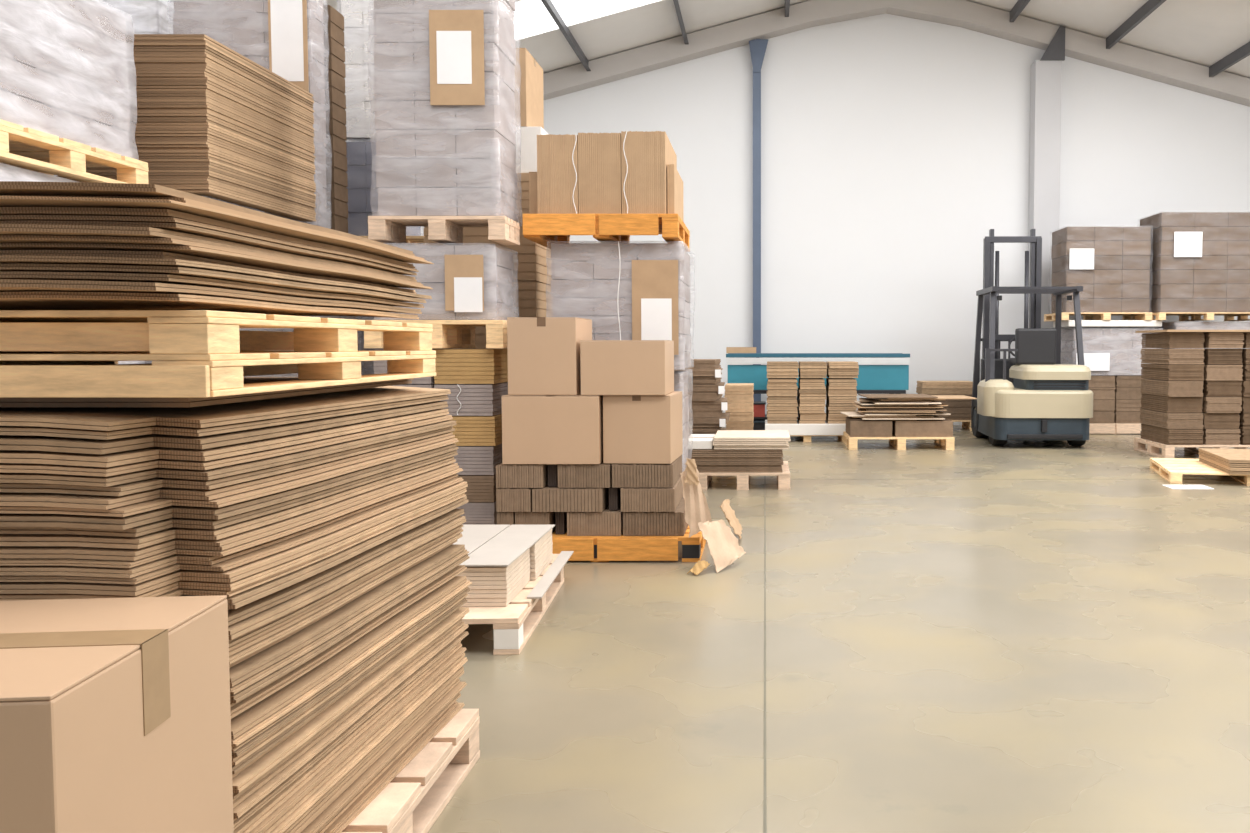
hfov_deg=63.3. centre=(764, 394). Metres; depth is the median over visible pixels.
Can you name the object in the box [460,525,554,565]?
board
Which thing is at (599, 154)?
pack
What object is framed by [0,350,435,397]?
wooden pallet
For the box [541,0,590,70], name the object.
beam
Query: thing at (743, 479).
wooden pallet
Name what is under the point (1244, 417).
pack
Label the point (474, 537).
board
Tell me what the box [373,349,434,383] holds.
pack
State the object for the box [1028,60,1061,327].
pillar
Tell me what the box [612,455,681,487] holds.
pack
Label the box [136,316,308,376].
load
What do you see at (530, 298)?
pack
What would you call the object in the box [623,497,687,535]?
pack
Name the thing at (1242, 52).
beam
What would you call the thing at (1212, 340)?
pack
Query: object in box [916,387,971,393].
pack
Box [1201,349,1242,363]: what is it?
pack
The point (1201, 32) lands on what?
ceiling
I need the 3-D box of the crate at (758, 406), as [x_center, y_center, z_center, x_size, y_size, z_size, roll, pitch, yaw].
[-0.180,0.193,13.647,0.380,0.190,0.420,0,3,0]
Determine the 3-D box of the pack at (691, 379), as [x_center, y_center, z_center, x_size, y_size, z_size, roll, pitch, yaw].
[-0.655,-0.152,9.632,0.427,0.073,0.644,0,3,2]
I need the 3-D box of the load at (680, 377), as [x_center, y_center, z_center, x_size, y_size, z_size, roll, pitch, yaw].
[-0.930,0.269,6.811,0.830,0.893,0.748,0,3,0]
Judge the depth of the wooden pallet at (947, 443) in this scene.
11.44 m
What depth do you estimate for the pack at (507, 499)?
5.54 m
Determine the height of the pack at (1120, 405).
0.155 m
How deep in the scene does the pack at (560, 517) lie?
5.61 m
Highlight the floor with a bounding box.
[428,425,1249,832]
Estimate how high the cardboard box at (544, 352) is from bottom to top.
0.429 m
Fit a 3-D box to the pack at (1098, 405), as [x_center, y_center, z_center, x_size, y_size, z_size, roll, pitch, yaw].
[4.409,0.127,13.783,0.600,0.155,0.678,0,3,0]
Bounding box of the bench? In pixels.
[726,353,909,419]
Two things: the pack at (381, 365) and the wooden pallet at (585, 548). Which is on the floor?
the wooden pallet at (585, 548)
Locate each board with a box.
[454,525,509,554]
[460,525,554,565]
[765,420,845,434]
[1053,320,1161,327]
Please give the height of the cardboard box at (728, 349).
0.081 m
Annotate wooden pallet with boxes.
[0,119,148,183]
[0,310,432,353]
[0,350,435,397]
[341,709,479,832]
[360,236,424,245]
[364,320,506,347]
[368,216,519,244]
[462,554,563,654]
[523,214,689,251]
[552,525,705,561]
[699,461,789,489]
[790,435,843,441]
[843,431,954,449]
[952,420,971,430]
[1044,313,1152,321]
[1089,423,1141,433]
[1134,437,1249,457]
[1150,458,1249,485]
[1152,312,1249,321]
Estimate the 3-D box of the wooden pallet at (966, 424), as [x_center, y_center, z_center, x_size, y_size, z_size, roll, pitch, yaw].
[2.590,0.412,14.338,0.780,0.144,0.600,0,3,0]
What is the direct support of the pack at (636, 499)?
on the pack at (634, 523)
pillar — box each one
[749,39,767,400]
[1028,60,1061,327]
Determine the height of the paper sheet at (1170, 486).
0.004 m
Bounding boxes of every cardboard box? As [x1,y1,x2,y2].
[0,595,233,832]
[502,394,602,463]
[507,317,591,394]
[514,48,543,128]
[515,127,549,172]
[529,172,537,213]
[580,340,673,394]
[603,391,682,463]
[688,434,715,448]
[726,347,755,352]
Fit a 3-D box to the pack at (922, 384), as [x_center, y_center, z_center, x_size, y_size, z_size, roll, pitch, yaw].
[2.583,-0.153,14.302,0.749,0.084,0.537,0,3,0]
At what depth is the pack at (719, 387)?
9.31 m
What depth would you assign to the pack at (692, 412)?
9.34 m
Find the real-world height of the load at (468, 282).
0.452 m
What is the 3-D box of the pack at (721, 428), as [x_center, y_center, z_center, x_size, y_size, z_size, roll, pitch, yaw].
[-0.604,0.390,9.642,0.468,0.085,0.675,0,3,-1]
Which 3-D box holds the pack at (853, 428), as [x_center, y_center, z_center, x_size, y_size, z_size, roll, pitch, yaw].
[1.219,0.374,11.793,0.482,0.182,0.679,0,3,0]
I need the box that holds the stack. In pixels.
[322,5,347,232]
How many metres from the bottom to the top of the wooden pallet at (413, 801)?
0.144 m
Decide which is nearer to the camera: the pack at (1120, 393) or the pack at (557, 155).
the pack at (557, 155)
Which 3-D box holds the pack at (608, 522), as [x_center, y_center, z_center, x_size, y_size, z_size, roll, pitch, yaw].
[-0.951,0.702,5.873,0.298,0.132,0.637,0,3,0]
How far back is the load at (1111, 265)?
13.36 m
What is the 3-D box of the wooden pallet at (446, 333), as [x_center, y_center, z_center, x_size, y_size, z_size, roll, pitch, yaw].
[-1.900,-0.365,6.059,0.800,0.162,0.660,0,3,0]
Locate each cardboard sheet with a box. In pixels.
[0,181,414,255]
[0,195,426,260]
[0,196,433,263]
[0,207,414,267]
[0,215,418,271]
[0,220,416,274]
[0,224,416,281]
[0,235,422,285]
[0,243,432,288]
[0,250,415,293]
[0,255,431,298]
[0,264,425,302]
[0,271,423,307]
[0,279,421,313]
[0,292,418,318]
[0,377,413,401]
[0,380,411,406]
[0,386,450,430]
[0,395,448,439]
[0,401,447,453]
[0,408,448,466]
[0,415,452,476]
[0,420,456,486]
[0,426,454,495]
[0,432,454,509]
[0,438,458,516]
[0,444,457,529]
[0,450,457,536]
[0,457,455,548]
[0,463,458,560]
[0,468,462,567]
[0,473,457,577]
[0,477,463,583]
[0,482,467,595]
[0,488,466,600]
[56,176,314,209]
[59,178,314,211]
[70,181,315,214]
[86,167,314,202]
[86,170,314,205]
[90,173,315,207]
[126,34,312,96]
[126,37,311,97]
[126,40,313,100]
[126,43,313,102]
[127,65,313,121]
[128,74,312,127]
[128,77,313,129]
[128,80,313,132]
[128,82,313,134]
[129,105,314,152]
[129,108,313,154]
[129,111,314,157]
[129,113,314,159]
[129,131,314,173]
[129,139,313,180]
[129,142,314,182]
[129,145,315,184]
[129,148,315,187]
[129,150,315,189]
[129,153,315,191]
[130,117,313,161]
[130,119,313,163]
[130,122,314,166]
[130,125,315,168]
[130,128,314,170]
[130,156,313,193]
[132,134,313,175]
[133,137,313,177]
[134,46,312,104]
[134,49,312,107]
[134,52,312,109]
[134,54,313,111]
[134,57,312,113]
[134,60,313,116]
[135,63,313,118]
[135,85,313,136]
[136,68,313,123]
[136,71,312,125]
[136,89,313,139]
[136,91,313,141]
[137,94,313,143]
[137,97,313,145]
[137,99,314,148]
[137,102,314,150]
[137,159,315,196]
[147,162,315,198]
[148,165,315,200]
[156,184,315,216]
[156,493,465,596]
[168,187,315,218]
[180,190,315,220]
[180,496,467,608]
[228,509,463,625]
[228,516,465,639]
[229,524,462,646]
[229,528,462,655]
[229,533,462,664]
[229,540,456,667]
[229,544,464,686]
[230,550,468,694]
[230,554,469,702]
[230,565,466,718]
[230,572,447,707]
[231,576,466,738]
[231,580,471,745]
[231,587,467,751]
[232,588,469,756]
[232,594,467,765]
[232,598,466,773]
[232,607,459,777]
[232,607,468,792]
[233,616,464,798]
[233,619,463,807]
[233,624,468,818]
[234,631,468,829]
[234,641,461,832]
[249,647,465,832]
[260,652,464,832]
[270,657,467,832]
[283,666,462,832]
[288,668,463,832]
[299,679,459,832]
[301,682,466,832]
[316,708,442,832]
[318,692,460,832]
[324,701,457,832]
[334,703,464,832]
[527,551,573,598]
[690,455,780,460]
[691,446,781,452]
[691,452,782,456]
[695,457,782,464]
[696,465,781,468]
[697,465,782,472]
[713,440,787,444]
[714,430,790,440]
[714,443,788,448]
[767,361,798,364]
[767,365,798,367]
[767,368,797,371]
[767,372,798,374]
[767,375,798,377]
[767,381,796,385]
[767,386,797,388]
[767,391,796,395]
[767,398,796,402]
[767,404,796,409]
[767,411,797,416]
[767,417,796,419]
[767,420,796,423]
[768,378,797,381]
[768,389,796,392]
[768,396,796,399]
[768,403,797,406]
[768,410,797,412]
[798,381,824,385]
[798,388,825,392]
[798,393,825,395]
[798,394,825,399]
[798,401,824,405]
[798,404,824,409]
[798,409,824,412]
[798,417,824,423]
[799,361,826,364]
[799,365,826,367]
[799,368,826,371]
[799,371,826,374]
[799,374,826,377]
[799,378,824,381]
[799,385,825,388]
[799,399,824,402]
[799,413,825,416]
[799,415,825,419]
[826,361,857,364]
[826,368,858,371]
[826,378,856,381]
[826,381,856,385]
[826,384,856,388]
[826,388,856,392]
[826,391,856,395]
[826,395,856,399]
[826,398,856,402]
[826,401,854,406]
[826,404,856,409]
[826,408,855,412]
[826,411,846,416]
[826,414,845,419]
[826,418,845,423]
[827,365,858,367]
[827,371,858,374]
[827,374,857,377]
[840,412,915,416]
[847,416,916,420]
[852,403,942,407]
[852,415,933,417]
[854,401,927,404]
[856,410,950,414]
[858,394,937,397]
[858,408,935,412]
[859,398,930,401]
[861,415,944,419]
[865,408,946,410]
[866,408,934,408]
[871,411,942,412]
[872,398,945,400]
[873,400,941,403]
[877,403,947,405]
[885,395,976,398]
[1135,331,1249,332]
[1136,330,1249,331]
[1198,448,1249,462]
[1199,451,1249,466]
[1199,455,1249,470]
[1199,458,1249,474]
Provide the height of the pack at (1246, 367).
0.164 m
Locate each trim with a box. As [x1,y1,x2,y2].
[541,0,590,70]
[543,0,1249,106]
[673,0,688,43]
[785,0,789,16]
[1010,0,1029,21]
[1040,25,1064,60]
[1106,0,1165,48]
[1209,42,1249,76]
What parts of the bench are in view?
rail, rail, panel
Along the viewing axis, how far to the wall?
14.85 m
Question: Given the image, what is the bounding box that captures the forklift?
[971,229,1092,445]
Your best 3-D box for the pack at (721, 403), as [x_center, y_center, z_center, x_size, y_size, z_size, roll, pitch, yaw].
[-0.596,0.084,9.631,0.464,0.085,0.668,0,3,-2]
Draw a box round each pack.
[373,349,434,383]
[392,383,436,388]
[423,173,552,285]
[432,281,553,348]
[434,349,507,383]
[434,382,507,415]
[451,413,501,445]
[452,444,501,474]
[456,501,496,524]
[456,548,529,606]
[457,474,495,501]
[496,463,547,487]
[496,488,532,511]
[497,512,514,524]
[515,511,555,532]
[529,529,552,579]
[532,485,608,511]
[537,134,578,213]
[548,464,557,486]
[555,512,566,533]
[558,462,611,487]
[567,506,622,535]
[578,133,621,213]
[609,486,620,509]
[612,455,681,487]
[621,131,676,213]
[621,476,682,511]
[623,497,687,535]
[667,164,683,221]
[674,367,722,377]
[687,359,720,367]
[688,376,721,383]
[688,382,724,393]
[688,392,722,400]
[688,413,729,426]
[689,397,726,409]
[689,409,722,416]
[689,425,721,432]
[689,428,726,435]
[724,392,753,402]
[725,383,753,393]
[725,401,753,411]
[725,412,753,420]
[726,419,753,429]
[846,417,891,436]
[892,417,952,436]
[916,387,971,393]
[917,381,972,387]
[918,393,971,400]
[937,414,970,419]
[938,401,971,406]
[942,407,971,413]
[1089,375,1114,387]
[1089,388,1115,399]
[1090,411,1114,422]
[1093,400,1114,410]
[1109,375,1145,387]
[1112,411,1140,422]
[1115,387,1143,399]
[1115,399,1141,410]
[1140,349,1204,363]
[1140,379,1202,396]
[1140,409,1203,428]
[1140,424,1203,444]
[1141,333,1204,347]
[1141,364,1204,380]
[1141,394,1202,412]
[1193,364,1242,380]
[1201,333,1243,347]
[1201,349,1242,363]
[1202,396,1241,412]
[1202,412,1239,428]
[1203,380,1241,396]
[1203,428,1240,444]
[1231,364,1249,380]
[1239,349,1249,363]
[1239,412,1249,428]
[1239,428,1249,444]
[1241,333,1249,347]
[1241,380,1249,396]
[1241,397,1249,412]
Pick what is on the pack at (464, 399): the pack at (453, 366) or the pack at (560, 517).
the pack at (453, 366)
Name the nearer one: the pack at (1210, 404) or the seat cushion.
the pack at (1210, 404)
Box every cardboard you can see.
[680,469,711,537]
[684,458,699,485]
[687,560,709,574]
[697,519,745,572]
[720,499,741,538]
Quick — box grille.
[1013,378,1088,389]
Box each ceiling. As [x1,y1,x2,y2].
[323,0,1249,77]
[513,0,658,39]
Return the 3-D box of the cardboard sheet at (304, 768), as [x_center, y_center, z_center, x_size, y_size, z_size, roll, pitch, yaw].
[-1.492,0.722,2.297,1.194,0.015,1.297,0,3,3]
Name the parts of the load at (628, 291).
tie cord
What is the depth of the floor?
3.75 m
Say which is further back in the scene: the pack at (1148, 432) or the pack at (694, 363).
the pack at (1148, 432)
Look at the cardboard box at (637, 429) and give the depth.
5.55 m
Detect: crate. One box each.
[753,401,765,416]
[753,419,766,429]
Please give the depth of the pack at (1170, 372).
10.53 m
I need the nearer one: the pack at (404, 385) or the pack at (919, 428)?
the pack at (404, 385)
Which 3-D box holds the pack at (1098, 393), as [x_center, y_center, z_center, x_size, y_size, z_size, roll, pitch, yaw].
[4.409,-0.034,13.775,0.601,0.155,0.680,0,3,0]
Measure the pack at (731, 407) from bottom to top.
0.088 m
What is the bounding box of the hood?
[1009,364,1090,379]
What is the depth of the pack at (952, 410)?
14.06 m
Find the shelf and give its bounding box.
[754,414,797,418]
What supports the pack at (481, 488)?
on the pack at (475, 513)
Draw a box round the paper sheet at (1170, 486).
[1163,485,1213,488]
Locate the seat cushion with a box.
[1009,358,1014,363]
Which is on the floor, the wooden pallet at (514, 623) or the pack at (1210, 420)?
the wooden pallet at (514, 623)
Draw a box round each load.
[0,0,136,156]
[0,164,135,363]
[54,0,173,176]
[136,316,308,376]
[173,0,326,227]
[309,316,358,349]
[341,0,375,141]
[346,142,420,235]
[357,316,382,374]
[373,0,517,221]
[380,245,513,319]
[551,242,690,369]
[674,371,688,471]
[1051,227,1150,313]
[1061,329,1160,374]
[1140,212,1249,312]
[1158,322,1249,348]
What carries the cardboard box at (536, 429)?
on the pack at (569, 475)
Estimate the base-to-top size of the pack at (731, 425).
0.088 m
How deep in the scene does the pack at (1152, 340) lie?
10.53 m
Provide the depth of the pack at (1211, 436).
10.58 m
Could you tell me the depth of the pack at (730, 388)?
10.22 m
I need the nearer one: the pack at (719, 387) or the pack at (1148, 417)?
the pack at (719, 387)
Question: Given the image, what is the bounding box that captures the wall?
[421,13,1249,424]
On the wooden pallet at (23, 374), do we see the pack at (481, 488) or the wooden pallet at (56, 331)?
the wooden pallet at (56, 331)
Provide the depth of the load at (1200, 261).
13.28 m

